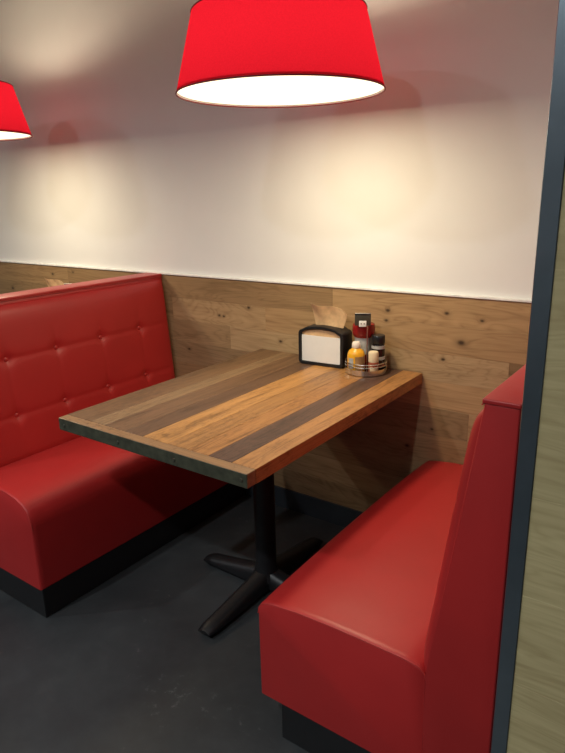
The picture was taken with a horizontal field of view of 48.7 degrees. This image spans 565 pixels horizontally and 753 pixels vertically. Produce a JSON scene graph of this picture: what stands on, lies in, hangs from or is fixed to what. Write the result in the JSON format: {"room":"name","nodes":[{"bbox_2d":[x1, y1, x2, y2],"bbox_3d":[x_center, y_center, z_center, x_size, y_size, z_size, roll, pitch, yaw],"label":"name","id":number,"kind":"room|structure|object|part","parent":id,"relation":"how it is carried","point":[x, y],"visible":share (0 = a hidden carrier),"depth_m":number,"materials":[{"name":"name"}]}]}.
{"room":"eatery","nodes":[
{"label":"eatery","id":0,"kind":"room"},
{"bbox_2d":[0,495,344,752],"bbox_3d":[-1.976,1.322,0.886,9.500,0.100,6.120,10,20,34],"label":"floor","id":1,"kind":"structure","parent":0,"point":[126,666],"depth_m":1.99,"materials":[{"name":"concrete"}]},
{"bbox_2d":[0,273,245,617],"bbox_3d":[-0.761,0.168,2.665,0.598,1.060,1.136,10,20,34],"label":"bench","id":2,"kind":"object","parent":1,"relation":"on","point":[76,511],"visible":0.83,"depth_m":2.50,"materials":[{"name":"red leather"}]},
{"bbox_2d":[0,279,174,466],"bbox_3d":[-0.889,-0.035,2.699,0.077,0.636,1.126,10,20,34],"label":"cushion","id":3,"kind":"object","parent":2,"relation":"on","point":[63,352],"depth_m":2.65,"materials":[{"name":"red leather"}]},
{"bbox_3d":[-0.692,0.410,2.689,0.440,0.349,1.134,10,20,34],"label":"seat","id":4,"kind":"part","parent":2,"relation":"part of","materials":[{"name":"red leather"}]},
{"bbox_2d":[58,349,421,636],"bbox_3d":[-0.083,0.423,2.276,0.766,0.760,1.062,10,20,34],"label":"table","id":5,"kind":"object","parent":1,"relation":"on","point":[241,420],"visible":0.82,"depth_m":2.06,"materials":[{"name":"brown wood"}]},
{"bbox_2d":[298,323,351,367],"bbox_3d":[0.171,-0.129,2.505,0.200,0.160,0.086,9,19,31],"label":"napkin dispenser","id":6,"kind":"object","parent":5,"relation":"on","point":[313,350],"visible":0.91,"depth_m":2.47,"materials":[{"name":"black plastic"}]},
{"bbox_2d":[302,329,339,337],"bbox_3d":[0.155,-0.145,2.474,0.169,0.088,0.011,9,19,31],"label":"napkin stack","id":7,"kind":"object","parent":6,"relation":"in","point":[315,332],"visible":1,"depth_m":2.46,"materials":[{"name":"paper"}]},
{"bbox_2d":[311,303,346,327],"bbox_3d":[0.183,-0.236,2.442,0.160,0.094,0.033,9,19,31],"label":"paper napkin","id":8,"kind":"object","parent":6,"relation":"in","point":[323,315],"visible":1,"depth_m":2.45,"materials":[{"name":"brown paper"}]},
{"bbox_2d":[345,313,386,376],"bbox_3d":[0.317,-0.129,2.368,0.161,0.230,0.161,10,20,34],"label":"condiment caddy","id":9,"kind":"object","parent":5,"relation":"on","point":[361,319],"visible":0.69,"depth_m":2.33,"materials":[{"name":"silver metal"}]},
{"bbox_2d":[347,341,364,370],"bbox_3d":[0.279,-0.075,2.367,0.067,0.118,0.067,10,20,34],"label":"bottle","id":10,"kind":"object","parent":9,"relation":"in","point":[356,355],"visible":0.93,"depth_m":2.34,"materials":[{"name":"plastic"}]},
{"bbox_2d":[352,322,374,367],"bbox_3d":[0.314,-0.121,2.417,0.087,0.178,0.087,10,20,34],"label":"ketchup bottle","id":11,"kind":"object","parent":9,"relation":"in","point":[360,333],"visible":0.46,"depth_m":2.38,"materials":[{"name":"red plastic"}]},
{"bbox_2d":[345,364,386,376],"bbox_3d":[0.320,-0.030,2.397,0.158,0.023,0.158,10,20,34],"label":"tray","id":12,"kind":"object","parent":9,"relation":"attached to","point":[366,373],"depth_m":2.33,"materials":[{"name":"silver metal"}]},
{"bbox_3d":[0.320,-0.125,2.364,0.005,0.216,0.005,10,20,34],"label":"handle","id":13,"kind":"part","parent":9,"relation":"part of","materials":[{"name":"silver metal"}]},
{"bbox_2d":[368,350,378,370],"bbox_3d":[0.340,-0.052,2.338,0.038,0.088,0.038,10,20,34],"label":"shaker","id":14,"kind":"object","parent":9,"relation":"in","point":[373,356],"visible":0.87,"depth_m":2.32,"materials":[{"name":"beige plastic"}]},
{"bbox_2d":[371,333,384,369],"bbox_3d":[0.364,-0.091,2.379,0.051,0.140,0.051,10,20,34],"label":"sauce bottle","id":15,"kind":"object","parent":9,"relation":"in","point":[378,340],"visible":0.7,"depth_m":2.35,"materials":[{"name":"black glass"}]},
{"bbox_2d":[258,364,525,752],"bbox_3d":[0.492,0.384,1.831,0.616,1.060,1.072,10,20,34],"label":"bench","id":16,"kind":"object","parent":1,"relation":"on","point":[387,639],"visible":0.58,"depth_m":1.48,"materials":[{"name":"red leather"}]},
{"bbox_3d":[0.438,0.613,1.944,0.466,0.324,1.070,10,20,34],"label":"seat","id":17,"kind":"part","parent":16,"relation":"part of","materials":[{"name":"red leather"}]},
{"bbox_2d":[424,410,482,672],"bbox_3d":[0.644,0.232,1.671,0.106,0.636,1.062,10,20,34],"label":"cushion","id":18,"kind":"object","parent":16,"relation":"on","point":[449,645],"depth_m":1.25,"materials":[{"name":"red leather"}]},
{"bbox_3d":[-1.593,0.150,3.327,0.766,0.760,1.062,10,20,34],"label":"table","id":19,"kind":"object","parent":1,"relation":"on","visible":0},
{"bbox_3d":[-1.262,-0.388,3.501,0.200,0.160,0.086,9,19,31],"label":"napkin dispenser","id":20,"kind":"object","parent":19,"relation":"on","visible":0},
{"bbox_2d":[45,279,63,286],"bbox_3d":[-1.251,-0.495,3.438,0.160,0.094,0.033,9,19,31],"label":"paper napkin","id":21,"kind":"object","parent":20,"relation":"in","point":[50,282],"visible":0.36,"depth_m":3.44,"materials":[{"name":"brown paper"}]},
{"bbox_2d":[0,0,558,299],"bbox_3d":[-0.258,-0.840,2.796,9.500,2.900,0.112,10,20,34],"label":"wall","id":22,"kind":"structure","parent":0,"point":[431,182],"depth_m":2.55,"materials":[{"name":"paint"}]},
{"bbox_2d":[0,262,530,511],"bbox_3d":[-0.275,0.013,2.993,9.500,0.958,0.012,10,20,34],"label":"panelling","id":23,"kind":"object","parent":22,"relation":"attached to","point":[463,349],"visible":0.35,"depth_m":2.55,"materials":[{"name":"brown wood"}]},
{"bbox_2d":[0,260,531,302],"bbox_3d":[-0.287,-0.452,2.855,9.500,0.008,0.017,10,20,34],"label":"trim","id":24,"kind":"structure","parent":22,"relation":"attached to","point":[113,269],"depth_m":2.58,"materials":[{"name":"white paint"}]},
{"bbox_2d":[246,485,362,526],"bbox_3d":[-0.265,0.520,3.139,9.500,0.097,0.020,10,20,34],"label":"baseboard","id":25,"kind":"structure","parent":22,"relation":"attached to","point":[337,514],"depth_m":2.84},
{"bbox_3d":[-2.042,-1.557,0.043,9.500,0.100,6.120,10,20,34],"label":"ceiling","id":26,"kind":"structure","parent":0,"visible":0},
{"bbox_2d":[0,80,32,140],"bbox_3d":[-1.475,-1.663,2.664,0.616,1.194,0.616,10,20,34],"label":"pendant lamp","id":27,"kind":"object","parent":26,"relation":"hanging from","point":[13,123],"visible":1,"depth_m":2.76,"materials":[{"name":"red fabric"}]},
{"bbox_2d":[0,131,29,138],"bbox_3d":[-1.462,-1.099,2.829,0.600,0.003,0.600,10,20,34],"label":"diffuser","id":28,"kind":"object","parent":27,"relation":"attached to","point":[3,134],"depth_m":2.91,"materials":[{"name":"white plastic"}]},
{"bbox_2d":[175,0,385,107],"bbox_3d":[-0.019,-1.408,1.681,0.616,1.194,0.616,10,20,34],"label":"pendant lamp","id":29,"kind":"object","parent":26,"relation":"hanging from","point":[237,53],"visible":1,"depth_m":1.60,"materials":[{"name":"red fabric"}]},
{"bbox_2d":[178,76,382,104],"bbox_3d":[-0.006,-0.845,1.846,0.600,0.003,0.600,10,20,34],"label":"diffuser","id":30,"kind":"object","parent":29,"relation":"attached to","point":[205,90],"depth_m":1.82,"materials":[{"name":"white plastic"}]},
{"bbox_3d":[0.796,-0.441,1.351,0.156,2.900,1.094,10,20,34],"label":"wall partition","id":31,"kind":"structure","parent":0,"visible":0},
{"bbox_2d":[491,0,564,752],"bbox_3d":[0.427,-0.321,0.971,0.030,2.900,0.046,10,20,34],"label":"trim","id":32,"kind":"structure","parent":31,"relation":"attached to","point":[554,161],"depth_m":1.05,"materials":[{"name":"metal"}]},
{"bbox_2d":[506,171,564,752],"bbox_3d":[0.473,-0.308,0.922,0.104,2.900,0.012,10,20,34],"label":"wood panel","id":33,"kind":"object","parent":31,"relation":"attached to","point":[537,714],"visible":1,"depth_m":1.12,"materials":[{"name":"brown wood"}]}
]}

